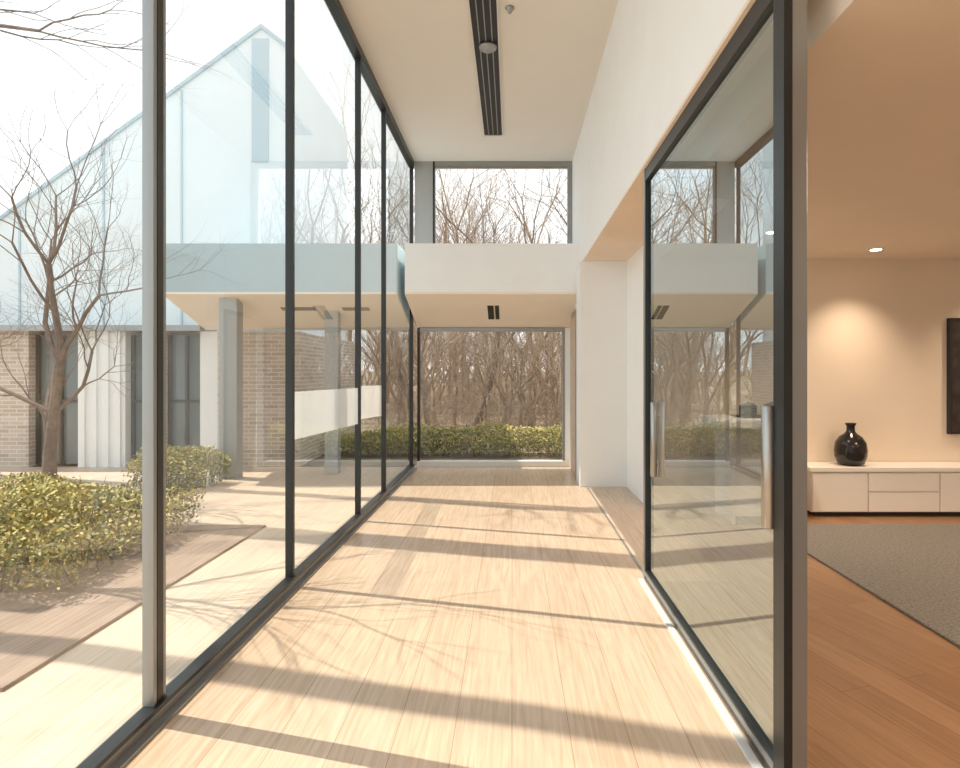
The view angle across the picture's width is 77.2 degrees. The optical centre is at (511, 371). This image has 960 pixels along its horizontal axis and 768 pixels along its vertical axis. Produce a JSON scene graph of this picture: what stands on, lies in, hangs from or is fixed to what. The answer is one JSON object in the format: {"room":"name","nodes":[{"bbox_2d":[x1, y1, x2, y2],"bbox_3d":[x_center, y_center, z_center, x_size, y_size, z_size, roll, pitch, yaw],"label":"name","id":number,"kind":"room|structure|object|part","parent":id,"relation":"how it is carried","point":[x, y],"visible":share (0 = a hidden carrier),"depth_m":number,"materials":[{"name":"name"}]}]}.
{"room":"glass-walled hallway","nodes":[
{"label":"glass-walled hallway","id":0,"kind":"room"},
{"bbox_2d":[339,0,617,168],"bbox_3d":[-0.345,-3.375,3.560,2.550,0.250,12.120,0,0,0],"label":"ceiling","id":1,"kind":"structure","parent":0,"point":[419,54],"depth_m":6.51,"materials":[{"name":"paint"}]},
{"bbox_2d":[324,0,414,167],"bbox_3d":[-1.555,-3.205,3.400,0.090,0.090,11.800,0,0,0],"label":"rail","id":2,"kind":"object","parent":1,"relation":"attached to","point":[335,8],"visible":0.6,"depth_m":6.19,"materials":[{"name":"grey metal"}]},
{"bbox_2d":[468,0,502,135],"bbox_3d":[-0.254,-3.237,6.210,0.262,0.018,4.020,0,0,0],"label":"ceiling vent","id":3,"kind":"object","parent":1,"relation":"in","point":[483,14],"visible":1,"depth_m":6.30,"materials":[{"name":"black metal"}]},
{"bbox_3d":[-0.380,-3.233,6.200,0.010,0.010,4.000,0,0,0],"label":"blade","id":4,"kind":"part","parent":3,"relation":"part of","materials":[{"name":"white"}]},
{"bbox_3d":[-0.318,-3.233,6.200,0.010,0.010,4.000,0,0,0],"label":"blade","id":5,"kind":"part","parent":3,"relation":"part of","materials":[{"name":"grey metal"}]},
{"bbox_3d":[-0.255,-3.233,6.200,0.010,0.010,4.000,0,0,0],"label":"blade","id":6,"kind":"part","parent":3,"relation":"part of","materials":[{"name":"grey metal"}]},
{"bbox_2d":[479,41,496,53],"bbox_3d":[-0.240,-3.201,5.950,0.180,0.053,0.180,0,0,0],"label":"smoke detector","id":7,"kind":"object","parent":3,"relation":"attached to","point":[487,47],"visible":1,"depth_m":5.91,"materials":[{"name":"white plastic"}]},
{"bbox_3d":[-0.193,-3.233,6.200,0.010,0.010,4.000,0,0,0],"label":"blade","id":8,"kind":"part","parent":3,"relation":"part of","materials":[{"name":"grey metal"}]},
{"bbox_3d":[-0.130,-3.233,6.200,0.010,0.010,4.000,0,0,0],"label":"blade","id":9,"kind":"part","parent":3,"relation":"part of","materials":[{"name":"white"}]},
{"bbox_2d":[435,161,567,167],"bbox_3d":[-0.165,-3.215,9.310,2.050,0.070,0.120,0,0,0],"label":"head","id":10,"kind":"object","parent":1,"relation":"attached to","point":[438,164],"visible":1,"depth_m":9.25},
{"bbox_2d":[505,5,513,13],"bbox_3d":[-0.020,-3.225,5.350,0.080,0.050,0.080,0,0,0],"label":"sprinkler head","id":11,"kind":"object","parent":1,"relation":"attached to","point":[509,8],"visible":1,"depth_m":5.33},
{"bbox_2d":[405,243,577,327],"bbox_3d":[-0.285,-1.235,9.010,2.430,1.130,1.220,0,0,0],"label":"bulkhead","id":12,"kind":"structure","parent":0,"point":[448,285],"depth_m":8.40,"materials":[{"name":"white paint"}]},
{"bbox_2d":[417,328,420,460],"bbox_3d":[-1.480,0.355,9.540,0.040,2.110,0.080,0,0,0],"label":"door frame","id":13,"kind":"structure","parent":12,"relation":"attached to","point":[418,329],"depth_m":9.50,"materials":[{"name":"grey metal"}]},
{"bbox_2d":[415,161,432,242],"bbox_3d":[-1.360,-2.525,9.310,0.280,1.450,0.100,0,0,0],"label":"post","id":14,"kind":"object","parent":12,"relation":"on","point":[423,169],"visible":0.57,"depth_m":9.26,"materials":[{"name":"grey paint"}]},
{"bbox_2d":[433,161,435,242],"bbox_3d":[-1.205,-2.525,9.310,0.030,1.450,0.120,0,0,0],"label":"window frame","id":15,"kind":"structure","parent":12,"relation":"attached to","point":[434,168],"depth_m":9.25,"materials":[{"name":"grey metal"}]},
{"bbox_2d":[487,306,493,318],"bbox_3d":[-0.315,-0.889,8.975,0.090,0.165,0.450,0,0,0],"label":"air vent","id":16,"kind":"object","parent":12,"relation":"in","point":[490,309],"depth_m":8.96,"materials":[{"name":"grey metal"}]},
{"bbox_2d":[420,328,561,331],"bbox_3d":[-0.330,-0.670,9.540,2.260,0.060,0.080,0,0,0],"label":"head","id":17,"kind":"object","parent":12,"relation":"attached to","point":[421,329],"visible":1,"depth_m":9.50},
{"bbox_2d":[495,306,499,318],"bbox_3d":[-0.220,-0.889,8.975,0.060,0.165,0.450,0,0,0],"label":"air vent","id":18,"kind":"object","parent":12,"relation":"in","point":[497,308],"depth_m":8.96,"materials":[{"name":"grey metal"}]},
{"bbox_2d":[570,316,574,473],"bbox_3d":[0.920,0.335,8.900,0.020,2.310,1.000,0,0,0],"label":"leaf","id":19,"kind":"object","parent":12,"relation":"attached to","point":[572,323],"visible":0.57,"depth_m":9.02,"materials":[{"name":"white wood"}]},
{"bbox_2d":[575,309,575,479],"bbox_3d":[0.907,0.310,8.360,0.045,2.380,0.080,0,0,0],"label":"door frame","id":20,"kind":"structure","parent":12,"relation":"attached to","point":[575,309],"depth_m":8.36,"materials":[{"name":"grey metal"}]},
{"bbox_2d":[124,466,959,767],"bbox_3d":[2.690,1.560,3.560,8.620,0.120,12.120,0,0,0],"label":"floor","id":21,"kind":"structure","parent":0,"point":[478,617],"depth_m":3.10,"materials":[{"name":"brown wood"}]},
{"bbox_2d":[75,466,416,767],"bbox_3d":[-1.555,1.472,3.400,0.090,0.055,11.800,0,0,0],"label":"sill","id":22,"kind":"structure","parent":21,"relation":"on","point":[156,717],"depth_m":3.07,"materials":[{"name":"grey metal"}]},
{"bbox_2d":[142,0,156,706],"bbox_3d":[-1.550,-0.870,2.566,0.050,4.600,0.024,0,0,0],"label":"mullion","id":23,"kind":"object","parent":22,"relation":"on","point":[149,7],"visible":1,"depth_m":2.55,"materials":[{"name":"grey metal"}]},
{"bbox_2d":[157,0,162,703],"bbox_3d":[-1.546,-0.870,2.600,0.047,4.600,0.044,0,0,0],"label":"window mullion","id":24,"kind":"object","parent":22,"relation":"on","point":[159,2],"visible":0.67,"depth_m":2.59,"materials":[{"name":"grey metal"}]},
{"bbox_2d":[163,0,165,697],"bbox_3d":[-1.550,-0.870,2.634,0.050,4.600,0.024,0,0,0],"label":"mullion","id":25,"kind":"object","parent":22,"relation":"on","point":[164,1],"visible":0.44,"depth_m":2.63,"materials":[{"name":"grey metal"}]},
{"bbox_2d":[76,464,414,767],"bbox_3d":[-1.537,1.435,3.400,0.066,0.020,11.800,0,0,0],"label":"frame","id":26,"kind":"structure","parent":22,"relation":"attached to","point":[105,751],"depth_m":3.01,"materials":[{"name":"black metal"}]},
{"bbox_2d":[285,0,294,576],"bbox_3d":[-1.550,-0.870,4.190,0.056,4.600,0.032,0,0,0],"label":"mullion","id":27,"kind":"object","parent":22,"relation":"on","point":[289,4],"visible":1,"depth_m":4.17,"materials":[{"name":"grey metal"}]},
{"bbox_2d":[355,57,360,513],"bbox_3d":[-1.550,-0.870,6.040,0.056,4.600,0.032,0,0,0],"label":"mullion","id":28,"kind":"object","parent":22,"relation":"on","point":[357,59],"visible":1,"depth_m":6.03,"materials":[{"name":"grey metal"}]},
{"bbox_2d":[379,102,382,143],"bbox_3d":[-1.550,-0.870,6.645,0.001,4.640,1.210,0,0,0],"label":"pane","id":29,"kind":"object","parent":22,"relation":"attached to","point":[381,108],"visible":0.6,"depth_m":7.13,"materials":[{"name":"clear glass"}]},
{"bbox_2d":[381,110,385,489],"bbox_3d":[-1.550,-0.870,7.250,0.056,4.600,0.032,0,0,0],"label":"mullion","id":30,"kind":"object","parent":22,"relation":"on","point":[383,146],"visible":0.8,"depth_m":7.23,"materials":[{"name":"grey metal"}]},
{"bbox_2d":[386,116,410,484],"bbox_3d":[-1.550,-0.870,8.250,0.001,4.640,2.000,0,0,0],"label":"pane","id":31,"kind":"object","parent":22,"relation":"attached to","point":[398,167],"visible":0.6,"depth_m":8.20,"materials":[{"name":"clear glass"}]},
{"bbox_2d":[411,167,412,464],"bbox_3d":[-1.550,-0.870,9.250,0.056,4.600,0.032,0,0,0],"label":"mullion","id":32,"kind":"object","parent":22,"relation":"on","point":[411,167],"visible":0.52,"depth_m":9.23,"materials":[{"name":"grey metal"}]},
{"bbox_2d":[417,460,569,466],"bbox_3d":[-0.285,1.455,9.540,2.430,0.090,0.120,0,0,0],"label":"sill","id":33,"kind":"structure","parent":21,"relation":"on","point":[422,463],"depth_m":9.48,"materials":[{"name":"white stone"}]},
{"bbox_2d":[576,261,626,486],"bbox_3d":[1.220,0.025,8.065,0.660,2.950,0.470,0,0,0],"label":"wall pillar","id":34,"kind":"structure","parent":21,"relation":"on","point":[601,286],"depth_m":7.83,"materials":[{"name":"white paint"}]},
{"bbox_2d":[587,487,642,573],"bbox_3d":[0.980,1.498,6.080,0.020,0.003,3.500,0,0,0],"label":"floor guide","id":35,"kind":"object","parent":21,"relation":"on","point":[604,513],"visible":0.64,"depth_m":5.49,"materials":[{"name":"grey metal"}]},
{"bbox_2d":[627,246,642,502],"bbox_3d":[1.525,0.025,7.215,0.050,2.950,1.230,0,0,0],"label":"wall return","id":36,"kind":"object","parent":21,"relation":"on","point":[635,262],"depth_m":7.28,"materials":[{"name":"white paint"}]},
{"bbox_2d":[638,578,762,767],"bbox_3d":[0.927,1.494,1.665,0.035,0.012,5.330,0,0,0],"label":"floor track","id":37,"kind":"object","parent":21,"relation":"on","point":[744,746],"visible":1,"depth_m":2.83,"materials":[{"name":"white metal"}]},
{"bbox_2d":[643,0,806,767],"bbox_3d":[0.971,0.025,3.210,0.119,2.950,2.240,0,0,0],"label":"door","id":38,"kind":"structure","parent":37,"relation":"on","point":[759,9],"depth_m":2.09,"materials":[{"name":"grey metal"}]},
{"bbox_3d":[0.980,0.015,4.300,0.060,2.930,0.060,0,0,0],"label":"stile","id":39,"kind":"part","parent":38,"relation":"part of","materials":[{"name":"black metal"}]},
{"bbox_3d":[0.945,0.450,4.000,0.044,0.500,0.044,0,0,0],"label":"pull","id":40,"kind":"part","parent":38,"relation":"part of","materials":[{"name":"silver metal"}]},
{"bbox_3d":[0.947,1.433,3.220,0.006,0.025,2.100,0,0,0],"label":"rail","id":41,"kind":"part","parent":38,"relation":"part of","materials":[{"name":"grey metal"}]},
{"bbox_3d":[0.980,1.445,3.220,0.060,0.070,2.100,0,0,0],"label":"bottom rail","id":42,"kind":"part","parent":38,"relation":"part of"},
{"bbox_3d":[0.980,-1.405,3.220,0.060,0.090,2.100,0,0,0],"label":"rail","id":43,"kind":"part","parent":38,"relation":"part of","materials":[{"name":"grey metal"}]},
{"bbox_2d":[648,7,772,750],"bbox_3d":[0.970,0.015,3.225,0.001,2.830,2.150,0,0,0],"label":"pane","id":44,"kind":"object","parent":38,"relation":"attached to","point":[710,198],"visible":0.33,"depth_m":2.82,"materials":[{"name":"clear glass"}]},
{"bbox_3d":[0.938,0.345,2.190,0.054,0.450,0.054,0,0,0],"label":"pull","id":45,"kind":"part","parent":38,"relation":"part of","materials":[{"name":"silver metal"}]},
{"bbox_2d":[773,0,792,767],"bbox_3d":[0.960,0.025,2.127,0.030,2.950,0.085,0,0,0],"label":"stile","id":46,"kind":"object","parent":38,"relation":"attached to","point":[782,9],"depth_m":2.09,"materials":[{"name":"black metal"}]},
{"bbox_3d":[1.002,0.025,2.130,0.055,2.950,0.080,0,0,0],"label":"stile","id":47,"kind":"part","parent":38,"relation":"part of","materials":[{"name":"black metal"}]},
{"bbox_2d":[807,524,959,647],"bbox_3d":[4.215,1.491,4.025,3.570,0.018,3.650,0,0,0],"label":"area rug","id":48,"kind":"object","parent":21,"relation":"on","point":[914,569],"visible":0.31,"depth_m":4.67,"materials":[{"name":"carpet"}]},
{"bbox_2d":[807,462,959,515],"bbox_3d":[4.675,1.242,6.385,3.210,0.515,0.410,0,0,0],"label":"media console","id":49,"kind":"object","parent":21,"relation":"on","point":[833,488],"visible":0.91,"depth_m":6.20,"materials":[{"name":"white wood"}]},
{"bbox_3d":[3.390,1.245,6.205,0.566,0.396,0.020,0,0,0],"label":"door","id":50,"kind":"part","parent":49,"relation":"part of","materials":[{"name":"white paint"}]},
{"bbox_2d":[834,423,867,465],"bbox_3d":[3.590,0.762,6.360,0.320,0.445,0.320,0,0,0],"label":"bottle vase","id":51,"kind":"object","parent":49,"relation":"on","point":[850,448],"visible":1,"depth_m":6.25,"materials":[{"name":"black ceramic"}]},
{"bbox_3d":[4.050,1.345,6.205,0.726,0.196,0.020,0,0,0],"label":"drawer","id":52,"kind":"part","parent":49,"relation":"part of","materials":[{"name":"white paint"}]},
{"bbox_3d":[4.050,1.140,6.205,0.726,0.186,0.020,0,0,0],"label":"drawer","id":53,"kind":"part","parent":49,"relation":"part of","materials":[{"name":"white paint"}]},
{"bbox_3d":[4.810,1.245,6.205,0.766,0.396,0.020,0,0,0],"label":"door","id":54,"kind":"part","parent":49,"relation":"part of","materials":[{"name":"white paint"}]},
{"bbox_2d":[562,328,569,460],"bbox_3d":[0.865,0.355,9.540,0.130,2.110,0.080,0,0,0],"label":"jamb","id":55,"kind":"structure","parent":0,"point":[567,330],"depth_m":9.50,"materials":[{"name":"white paint"}]},
{"bbox_2d":[583,167,642,260],"bbox_3d":[1.265,-1.460,6.300,0.670,0.020,4.000,0,0,0],"label":"ceiling soffit","id":56,"kind":"structure","parent":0,"point":[621,237],"depth_m":6.19,"materials":[{"name":"white paint"}]},
{"bbox_2d":[572,0,746,263],"bbox_3d":[1.025,-2.485,3.560,0.190,2.030,12.120,0,0,0],"label":"wall","id":57,"kind":"structure","parent":0,"point":[655,52],"depth_m":4.63,"materials":[{"name":"white paint"}]},
{"bbox_2d":[567,161,571,242],"bbox_3d":[0.895,-2.525,9.310,0.070,1.450,0.120,0,0,0],"label":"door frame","id":58,"kind":"structure","parent":57,"relation":"attached to","point":[569,168],"depth_m":9.25,"materials":[{"name":"grey metal"}]},
{"bbox_2d":[642,0,755,169],"bbox_3d":[1.035,-1.460,0.900,0.210,0.020,6.800,0,0,0],"label":"ceiling soffit","id":59,"kind":"structure","parent":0,"point":[749,3],"depth_m":2.91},
{"bbox_2d":[807,0,959,258],"bbox_3d":[4.070,-1.420,2.125,5.860,0.360,9.250,0,0,0],"label":"ceiling","id":60,"kind":"structure","parent":0,"point":[883,76],"depth_m":3.07,"materials":[{"name":"white paint"}]},
{"bbox_2d":[867,247,884,250],"bbox_3d":[3.670,-1.235,6.050,0.160,0.010,0.160,0,0,0],"label":"recessed light","id":61,"kind":"object","parent":60,"relation":"in","point":[878,248],"visible":1,"depth_m":6.02,"materials":[{"name":"white"}]},
{"bbox_2d":[807,259,959,461],"bbox_3d":[4.275,0.025,6.675,5.450,2.950,0.150,0,0,0],"label":"wall","id":62,"kind":"structure","parent":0,"point":[877,328],"depth_m":6.60,"materials":[{"name":"white paint"}]},
{"bbox_2d":[947,318,959,433],"bbox_3d":[5.500,0.045,6.575,1.440,1.270,0.050,0,0,0],"label":"painting","id":63,"kind":"object","parent":62,"relation":"attached to","point":[953,324],"depth_m":6.56},
{"label":"outside","id":64,"kind":"structure","parent":0,"visible":0},
{"bbox_2d":[0,467,388,767],"bbox_3d":[-7.810,1.580,2.810,12.380,0.120,13.620,0,0,0],"label":"terrace","id":65,"kind":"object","parent":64,"point":[61,712],"visible":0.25,"depth_m":3.76,"materials":[{"name":"beige stone"}]},
{"bbox_2d":[0,46,252,481],"bbox_3d":[-5.517,-1.256,7.030,4.422,5.548,3.783,0,0,39],"label":"tree","id":66,"kind":"object","parent":65,"relation":"on","point":[51,416],"visible":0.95,"depth_m":7.15,"materials":[{"name":"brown plant"}]},
{"bbox_2d":[0,525,265,691],"bbox_3d":[-5.710,1.510,4.375,6.580,0.020,3.050,0,0,0],"label":"wooden deck","id":67,"kind":"object","parent":65,"relation":"on","point":[37,627],"visible":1,"depth_m":3.99,"materials":[{"name":"brown wood"}]},
{"bbox_2d":[0,470,206,593],"bbox_3d":[-4.606,1.180,4.876,3.373,0.644,2.133,0,0,0],"label":"boxwood hedge","id":68,"kind":"object","parent":67,"relation":"on","point":[60,500],"visible":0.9,"depth_m":4.58,"materials":[{"name":"green plant"}]},
{"bbox_2d":[0,0,244,114],"bbox_3d":[-4.151,-1.909,4.656,4.053,6.834,3.483,0,0,-42],"label":"tree","id":69,"kind":"object","parent":67,"relation":"on","point":[5,10],"visible":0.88,"depth_m":5.64,"materials":[{"name":"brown plant"}]},
{"bbox_2d":[122,443,232,488],"bbox_3d":[-4.391,1.217,7.942,1.166,0.609,0.865,0,0,0],"label":"boxwood hedge","id":70,"kind":"object","parent":65,"relation":"on","point":[181,458],"visible":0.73,"depth_m":7.79,"materials":[{"name":"green plant"}]},
{"bbox_2d":[219,298,242,478],"bbox_3d":[-4.025,0.234,8.600,0.250,2.568,0.200,0,0,0],"label":"column","id":71,"kind":"structure","parent":65,"relation":"on","point":[230,309],"depth_m":8.50,"materials":[{"name":"grey paint"}]},
{"bbox_2d":[166,243,390,329],"bbox_3d":[-3.260,-1.235,9.000,3.280,1.130,1.200,0,0,0],"label":"canopy","id":72,"kind":"object","parent":71,"relation":"on","point":[324,272],"visible":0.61,"depth_m":8.40,"materials":[{"name":"metal"}]},
{"bbox_2d":[280,307,315,310],"bbox_3d":[-3.150,-0.932,8.850,0.500,0.044,0.100,0,0,0],"label":"diffuser","id":73,"kind":"object","parent":72,"relation":"attached to","point":[281,308],"depth_m":8.85,"materials":[{"name":"grey metal"}]},
{"bbox_2d":[342,307,369,310],"bbox_3d":[-2.300,-0.932,8.850,0.400,0.044,0.100,0,0,0],"label":"diffuser","id":74,"kind":"object","parent":72,"relation":"attached to","point":[343,308],"depth_m":8.85,"materials":[{"name":"grey metal"}]},
{"bbox_2d":[325,310,340,473],"bbox_3d":[-2.680,0.299,8.975,0.200,2.438,0.150,0,0,0],"label":"column","id":75,"kind":"structure","parent":65,"relation":"on","point":[332,317],"depth_m":8.90,"materials":[{"name":"grey paint"}]},
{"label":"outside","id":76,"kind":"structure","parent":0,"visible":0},
{"bbox_2d":[30,371,561,466],"bbox_3d":[0.000,0.750,32.130,60.000,1.600,45.000,0,0,0],"label":"ground","id":77,"kind":"structure","parent":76,"point":[346,461],"depth_m":11.55,"materials":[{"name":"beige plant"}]},
{"bbox_2d":[0,331,44,466],"bbox_3d":[-10.375,0.435,9.785,5.250,2.170,0.330,0,0,0],"label":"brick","id":78,"kind":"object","parent":77,"relation":"on","point":[17,417],"visible":0.8,"depth_m":9.62,"materials":[{"name":"beige brick"}]},
{"bbox_2d":[36,335,40,463],"bbox_3d":[-7.725,0.450,9.810,0.050,2.100,0.100,0,0,0],"label":"frame","id":79,"kind":"object","parent":78,"relation":"attached to","point":[38,340],"visible":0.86,"depth_m":9.76,"materials":[{"name":"grey metal"}]},
{"bbox_2d":[41,335,54,463],"bbox_3d":[-7.594,0.450,9.840,0.213,2.095,0.040,0,0,0],"label":"glass","id":80,"kind":"object","parent":79,"relation":"attached to","point":[44,361],"depth_m":9.82,"materials":[{"name":"grey glass"}]},
{"bbox_2d":[36,399,77,402],"bbox_3d":[-7.350,0.475,9.810,0.800,0.050,0.100,0,0,0],"label":"frame","id":81,"kind":"object","parent":79,"relation":"attached to","point":[41,400],"visible":0.5,"depth_m":9.76,"materials":[{"name":"grey metal"}]},
{"bbox_2d":[59,335,63,463],"bbox_3d":[-7.350,0.450,9.810,0.040,2.100,0.100,0,0,0],"label":"frame","id":82,"kind":"object","parent":81,"relation":"attached to","point":[61,425],"visible":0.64,"depth_m":9.76,"materials":[{"name":"grey metal"}]},
{"bbox_2d":[64,335,77,463],"bbox_3d":[-7.217,0.450,9.840,0.213,2.095,0.040,0,0,0],"label":"glass","id":83,"kind":"object","parent":79,"relation":"attached to","point":[70,428],"depth_m":9.82,"materials":[{"name":"grey"}]},
{"bbox_2d":[86,331,137,466],"bbox_3d":[-6.575,0.435,9.785,0.750,2.170,0.330,0,0,0],"label":"pier","id":84,"kind":"structure","parent":77,"relation":"on","point":[126,336],"depth_m":9.62,"materials":[{"name":"white paint"}]},
{"bbox_2d":[78,331,85,466],"bbox_3d":[-6.880,0.435,9.600,0.100,2.170,0.040,0,0,0],"label":"pilaster","id":85,"kind":"object","parent":84,"relation":"attached to","point":[81,363],"visible":0.93,"depth_m":9.58,"materials":[{"name":"white paint"}]},
{"bbox_2d":[90,331,97,466],"bbox_3d":[-6.690,0.435,9.600,0.100,2.170,0.040,0,0,0],"label":"pilaster","id":86,"kind":"object","parent":84,"relation":"attached to","point":[94,365],"visible":0.86,"depth_m":9.58,"materials":[{"name":"white paint"}]},
{"bbox_2d":[102,331,109,466],"bbox_3d":[-6.500,0.435,9.600,0.100,2.170,0.040,0,0,0],"label":"pilaster","id":87,"kind":"object","parent":84,"relation":"attached to","point":[106,334],"visible":0.93,"depth_m":9.58,"materials":[{"name":"white paint"}]},
{"bbox_2d":[114,331,121,466],"bbox_3d":[-6.310,0.435,9.600,0.100,2.170,0.040,0,0,0],"label":"pilaster","id":88,"kind":"object","parent":84,"relation":"attached to","point":[117,396],"visible":0.86,"depth_m":9.58,"materials":[{"name":"white paint"}]},
{"bbox_2d":[131,335,135,459],"bbox_3d":[-6.175,0.450,9.810,0.050,2.100,0.100,0,0,0],"label":"frame","id":89,"kind":"object","parent":84,"relation":"attached to","point":[133,337],"visible":0.64,"depth_m":9.76,"materials":[{"name":"grey metal"}]},
{"bbox_2d":[131,399,141,402],"bbox_3d":[-5.975,0.475,9.810,0.450,0.050,0.100,0,0,0],"label":"frame","id":90,"kind":"object","parent":89,"relation":"attached to","point":[136,400],"visible":0.36,"depth_m":9.76,"materials":[{"name":"grey metal"}]},
{"bbox_2d":[136,335,141,461],"bbox_3d":[-5.975,0.450,9.840,0.450,2.100,0.040,0,0,0],"label":"glass","id":91,"kind":"object","parent":89,"relation":"attached to","point":[138,337],"visible":0.21,"depth_m":9.82,"materials":[{"name":"grey"}]},
{"bbox_2d":[166,332,173,454],"bbox_3d":[-5.675,0.435,9.785,0.150,2.170,0.330,0,0,0],"label":"pier","id":92,"kind":"structure","parent":77,"relation":"on","point":[167,333],"depth_m":9.76,"materials":[{"name":"white"}]},
{"bbox_2d":[168,335,172,460],"bbox_3d":[-5.575,0.450,9.810,0.050,2.100,0.100,0,0,0],"label":"frame","id":93,"kind":"object","parent":92,"relation":"attached to","point":[170,337],"visible":0.64,"depth_m":9.76,"materials":[{"name":"grey metal"}]},
{"bbox_2d":[168,399,199,402],"bbox_3d":[-5.300,0.475,9.810,0.600,0.050,0.100,0,0,0],"label":"frame","id":94,"kind":"object","parent":93,"relation":"attached to","point":[173,400],"visible":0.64,"depth_m":9.76,"materials":[{"name":"grey metal"}]},
{"bbox_2d":[173,335,199,446],"bbox_3d":[-5.300,0.450,9.840,0.600,2.100,0.040,0,0,0],"label":"glass","id":95,"kind":"object","parent":93,"relation":"attached to","point":[178,340],"visible":0.43,"depth_m":9.82,"materials":[{"name":"grey glass"}]},
{"bbox_2d":[185,335,188,446],"bbox_3d":[-5.300,0.450,9.810,0.040,2.100,0.100,0,0,0],"label":"frame","id":96,"kind":"object","parent":77,"relation":"on","point":[186,336],"visible":0.64,"depth_m":9.76,"materials":[{"name":"grey metal"}]},
{"bbox_2d":[51,333,354,461],"bbox_3d":[-8.225,0.435,11.725,9.550,2.170,3.550,0,0,0],"label":"wall","id":97,"kind":"structure","parent":77,"relation":"on","point":[315,343],"depth_m":10.81,"materials":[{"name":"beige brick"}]},
{"bbox_2d":[0,325,216,332],"bbox_3d":[-8.960,-0.695,9.725,8.080,0.090,0.550,0,0,0],"label":"eave","id":98,"kind":"object","parent":97,"relation":"attached to","point":[131,328],"visible":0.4,"depth_m":9.45,"materials":[{"name":"grey metal"}]},
{"bbox_2d":[0,29,347,340],"bbox_3d":[-7.350,-3.190,11.750,7.300,5.080,3.500,0,0,0],"label":"gable","id":99,"kind":"object","parent":97,"relation":"on","point":[224,191],"visible":0.43,"depth_m":10.00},
{"bbox_2d":[18,210,20,324],"bbox_3d":[-8.200,-1.719,9.990,0.030,1.958,0.020,0,0,0],"label":"fin","id":100,"kind":"object","parent":99,"relation":"attached to","point":[19,211],"visible":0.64,"depth_m":9.98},
{"bbox_2d":[102,148,104,324],"bbox_3d":[-6.800,-2.237,9.990,0.030,2.994,0.020,0,0,0],"label":"fin","id":101,"kind":"object","parent":99,"relation":"attached to","point":[103,152],"visible":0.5,"depth_m":9.98,"materials":[{"name":"white metal"}]},
{"bbox_2d":[0,23,284,220],"bbox_3d":[-7.340,-3.245,9.980,7.320,5.090,0.040,0,0,0],"label":"verge","id":102,"kind":"structure","parent":99,"relation":"attached to","point":[260,26],"depth_m":9.96,"materials":[{"name":"blue"}]},
{"bbox_2d":[180,90,182,324],"bbox_3d":[-5.500,-2.718,9.990,0.030,3.956,0.020,0,0,0],"label":"fin","id":103,"kind":"object","parent":99,"relation":"attached to","point":[181,92],"visible":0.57,"depth_m":9.98,"materials":[{"name":"white metal"}]},
{"bbox_2d":[252,38,268,161],"bbox_3d":[-4.190,-4.525,9.990,0.280,2.050,0.020,0,0,0],"label":"wide fin","id":104,"kind":"object","parent":99,"relation":"attached to","point":[260,46],"visible":1,"depth_m":9.98,"materials":[{"name":"white glass"}]},
{"bbox_2d":[200,331,217,465],"bbox_3d":[-4.860,0.435,9.785,0.280,2.170,0.330,0,0,0],"label":"pier","id":105,"kind":"structure","parent":77,"relation":"on","point":[208,339],"depth_m":9.62,"materials":[{"name":"white paint"}]},
{"bbox_2d":[218,331,306,466],"bbox_3d":[-4.060,0.435,9.785,1.320,2.170,0.330,0,0,0],"label":"brick wall","id":106,"kind":"structure","parent":77,"relation":"on","point":[263,351],"depth_m":9.62,"materials":[{"name":"beige brick"}]},
{"bbox_2d":[315,34,566,442],"bbox_3d":[1.542,-4.412,23.317,25.379,13.121,26.041,0,0,-35],"label":"woodland","id":107,"kind":"object","parent":77,"relation":"on","point":[495,363],"visible":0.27,"depth_m":15.06,"materials":[{"name":"brown plant"}]},
{"bbox_2d":[341,422,561,457],"bbox_3d":[-0.061,1.234,11.099,6.697,0.636,1.020,0,0,0],"label":"boxwood hedge","id":108,"kind":"object","parent":77,"relation":"on","point":[456,435],"visible":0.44,"depth_m":10.88,"materials":[{"name":"green plant"}]}
]}

